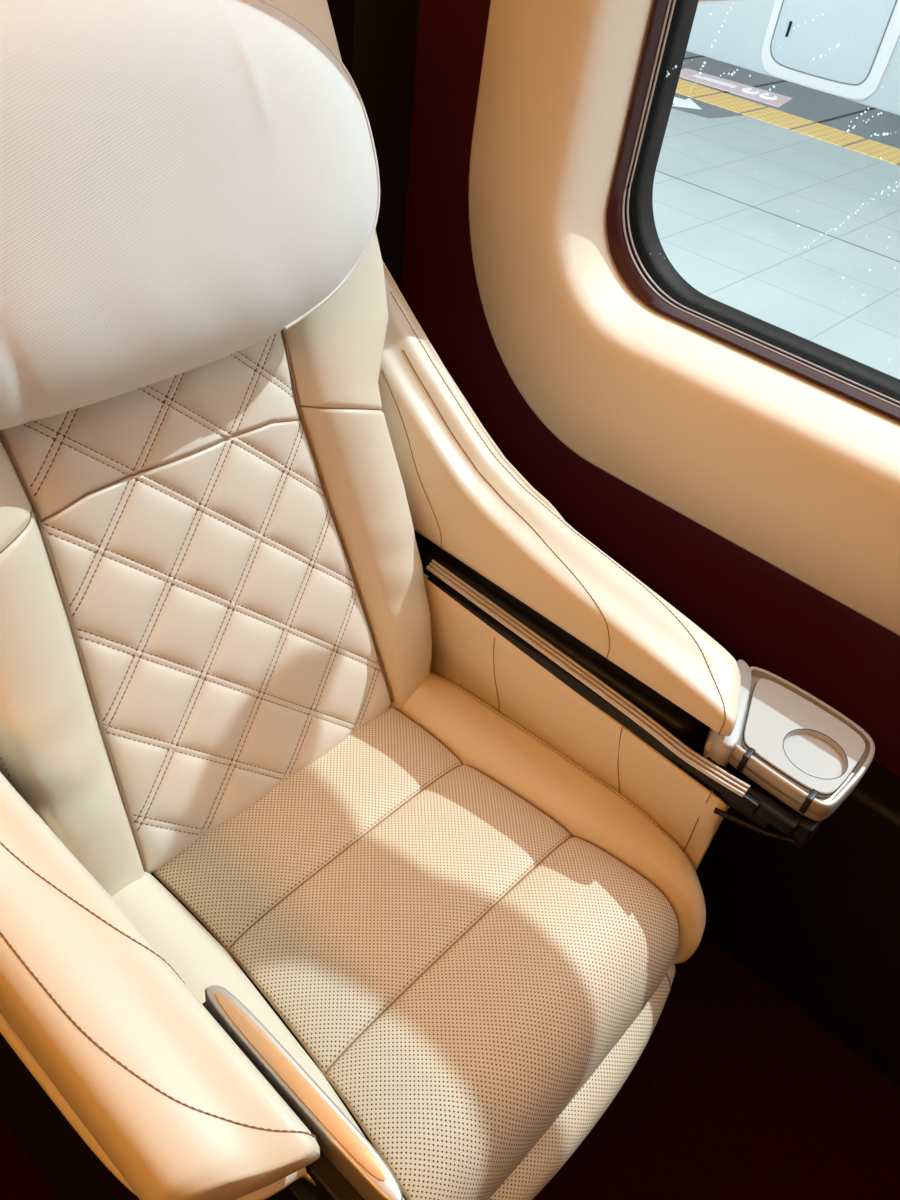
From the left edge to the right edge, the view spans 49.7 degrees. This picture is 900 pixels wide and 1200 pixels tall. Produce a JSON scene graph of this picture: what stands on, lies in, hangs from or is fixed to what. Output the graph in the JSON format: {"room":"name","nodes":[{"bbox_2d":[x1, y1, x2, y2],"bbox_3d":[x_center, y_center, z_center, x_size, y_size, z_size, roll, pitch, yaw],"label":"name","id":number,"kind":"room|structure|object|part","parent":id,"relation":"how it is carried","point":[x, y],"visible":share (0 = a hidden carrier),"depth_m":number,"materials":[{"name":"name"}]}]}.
{"room":"train carriage","nodes":[
{"label":"train carriage","id":0,"kind":"room"},
{"bbox_2d":[0,934,899,1199],"bbox_3d":[-0.641,1.100,0.867,4.000,0.040,3.300,35,46,27],"label":"floor","id":1,"kind":"structure","parent":0,"point":[735,1092],"depth_m":1.44,"materials":[{"name":"red carpet"}]},
{"bbox_2d":[0,0,874,1199],"bbox_3d":[-0.161,0.043,1.097,1.076,1.379,0.903,35,46,27],"label":"seat","id":2,"kind":"object","parent":1,"relation":"on","point":[360,810],"visible":1,"depth_m":1.05,"materials":[{"name":"leather"}]},
{"bbox_3d":[-0.445,0.295,0.870,0.764,0.025,0.095,29,44,22],"label":"rim trim","id":3,"kind":"part","parent":2,"relation":"part of","materials":[{"name":"beige leather"}]},
{"bbox_3d":[-0.386,0.516,1.034,0.630,0.590,0.112,35,46,27],"label":"arm","id":4,"kind":"part","parent":2,"relation":"part of","materials":[{"name":"beige leather"}]},
{"bbox_2d":[0,0,377,429],"bbox_3d":[-0.306,-0.390,0.918,0.211,0.324,0.607,35,46,27],"label":"headrest pillow","id":5,"kind":"object","parent":2,"relation":"on","point":[185,185],"depth_m":0.89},
{"bbox_3d":[-0.308,-0.216,1.037,0.434,0.928,0.403,35,46,27],"label":"quilted panel","id":6,"kind":"part","parent":2,"relation":"part of","materials":[{"name":"leather"}]},
{"bbox_3d":[-0.072,0.471,0.751,0.102,0.011,0.013,28,43,20],"label":"release lever","id":7,"kind":"part","parent":2,"relation":"part of","materials":[{"name":"silver metal"}]},
{"bbox_2d":[154,706,678,1199],"bbox_3d":[-0.049,0.392,1.178,0.528,0.165,0.463,35,46,27],"label":"seat cushion","id":8,"kind":"object","parent":2,"relation":"on","point":[457,945],"depth_m":1.09,"materials":[{"name":"leather"}]},
{"bbox_3d":[0.095,0.216,1.479,0.630,0.590,0.112,35,46,27],"label":"arm","id":9,"kind":"part","parent":2,"relation":"part of","materials":[{"name":"beige leather"}]},
{"bbox_3d":[0.120,0.152,1.318,0.553,0.217,0.032,35,46,27],"label":"panel","id":10,"kind":"part","parent":2,"relation":"part of","materials":[{"name":"beige leather"}]},
{"bbox_3d":[0.155,0.086,1.218,0.501,0.032,0.013,35,46,27],"label":"metal rail","id":11,"kind":"part","parent":2,"relation":"part of","materials":[{"name":"beige"}]},
{"bbox_3d":[0.101,-0.045,1.376,0.095,0.025,0.764,-25,51,-34],"label":"rim trim","id":12,"kind":"part","parent":2,"relation":"part of","materials":[{"name":"beige leather"}]},
{"bbox_2d":[703,660,874,820],"bbox_3d":[0.397,0.169,1.176,0.198,0.049,0.166,35,46,27],"label":"tray","id":13,"kind":"object","parent":2,"relation":"on","point":[804,752],"depth_m":1.14,"materials":[{"name":"grey paint"}]},
{"bbox_2d":[401,0,899,776],"bbox_3d":[0.585,-0.594,0.949,4.000,2.760,0.152,35,46,27],"label":"wall","id":14,"kind":"structure","parent":0,"point":[765,617],"depth_m":1.44,"materials":[{"name":"red laminate"}]},
{"bbox_2d":[327,0,419,291],"bbox_3d":[-0.232,-1.067,1.340,0.568,2.720,0.115,35,46,27],"label":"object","id":15,"kind":"structure","parent":14,"relation":"attached to","point":[377,39],"depth_m":1.39,"materials":[{"name":"black"}]},
{"bbox_2d":[468,0,899,635],"bbox_3d":[0.935,-0.568,0.541,2.152,1.928,0.136,35,46,27],"label":"trim","id":16,"kind":"structure","parent":14,"relation":"attached to","point":[800,475],"depth_m":1.31,"materials":[{"name":"beige plastic"}]},
{"bbox_2d":[607,0,899,421],"bbox_3d":[0.989,-0.636,0.553,1.793,1.605,0.069,35,46,27],"label":"window","id":17,"kind":"structure","parent":14,"relation":"in","point":[632,234],"depth_m":1.33,"materials":[{"name":"black rubber"}]},
{"bbox_2d":[650,3,899,360],"bbox_3d":[0.464,-0.518,1.200,0.512,0.350,0.001,35,46,27],"label":"raindrops","id":18,"kind":"object","parent":17,"relation":"attached to","point":[821,55],"visible":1,"depth_m":1.19,"materials":[{"name":"liquid"}]},
{"bbox_2d":[696,727,899,1085],"bbox_3d":[0.829,0.611,1.334,2.760,0.470,0.095,35,46,27],"label":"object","id":19,"kind":"structure","parent":14,"relation":"attached to","point":[819,923],"depth_m":1.47,"materials":[{"name":"black plastic"}]},
{"label":"outside","id":20,"kind":"structure","parent":0,"visible":0},
{"bbox_2d":[652,51,899,378],"bbox_3d":[2.182,-1.256,4.365,30.000,0.317,6.250,35,46,27],"label":"platform","id":21,"kind":"object","parent":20,"point":[723,214],"visible":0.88,"depth_m":4.89,"materials":[{"name":"tile"}]},
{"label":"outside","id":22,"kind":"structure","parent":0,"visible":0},
{"bbox_2d":[686,0,899,114],"bbox_3d":[5.067,-4.477,6.539,27.000,4.300,2.832,35,46,27],"label":"carriage","id":23,"kind":"object","parent":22,"point":[857,70],"visible":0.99,"depth_m":7.13,"materials":[{"name":"grey paint"}]},
{"bbox_3d":[2.506,-4.224,7.194,0.020,0.100,0.014,35,46,27],"label":"handle","id":24,"kind":"part","parent":23,"relation":"part of","materials":[{"name":"black rubber"}]},
{"bbox_3d":[2.842,-4.590,6.627,0.980,2.012,0.038,35,46,27],"label":"door frame","id":25,"kind":"part","parent":23,"relation":"part of","materials":[{"name":"white metal"}]},
{"bbox_3d":[2.822,-4.601,6.627,0.810,1.860,0.026,35,46,27],"label":"door","id":26,"kind":"part","parent":23,"relation":"part of","materials":[{"name":"grey paint"}]}
]}

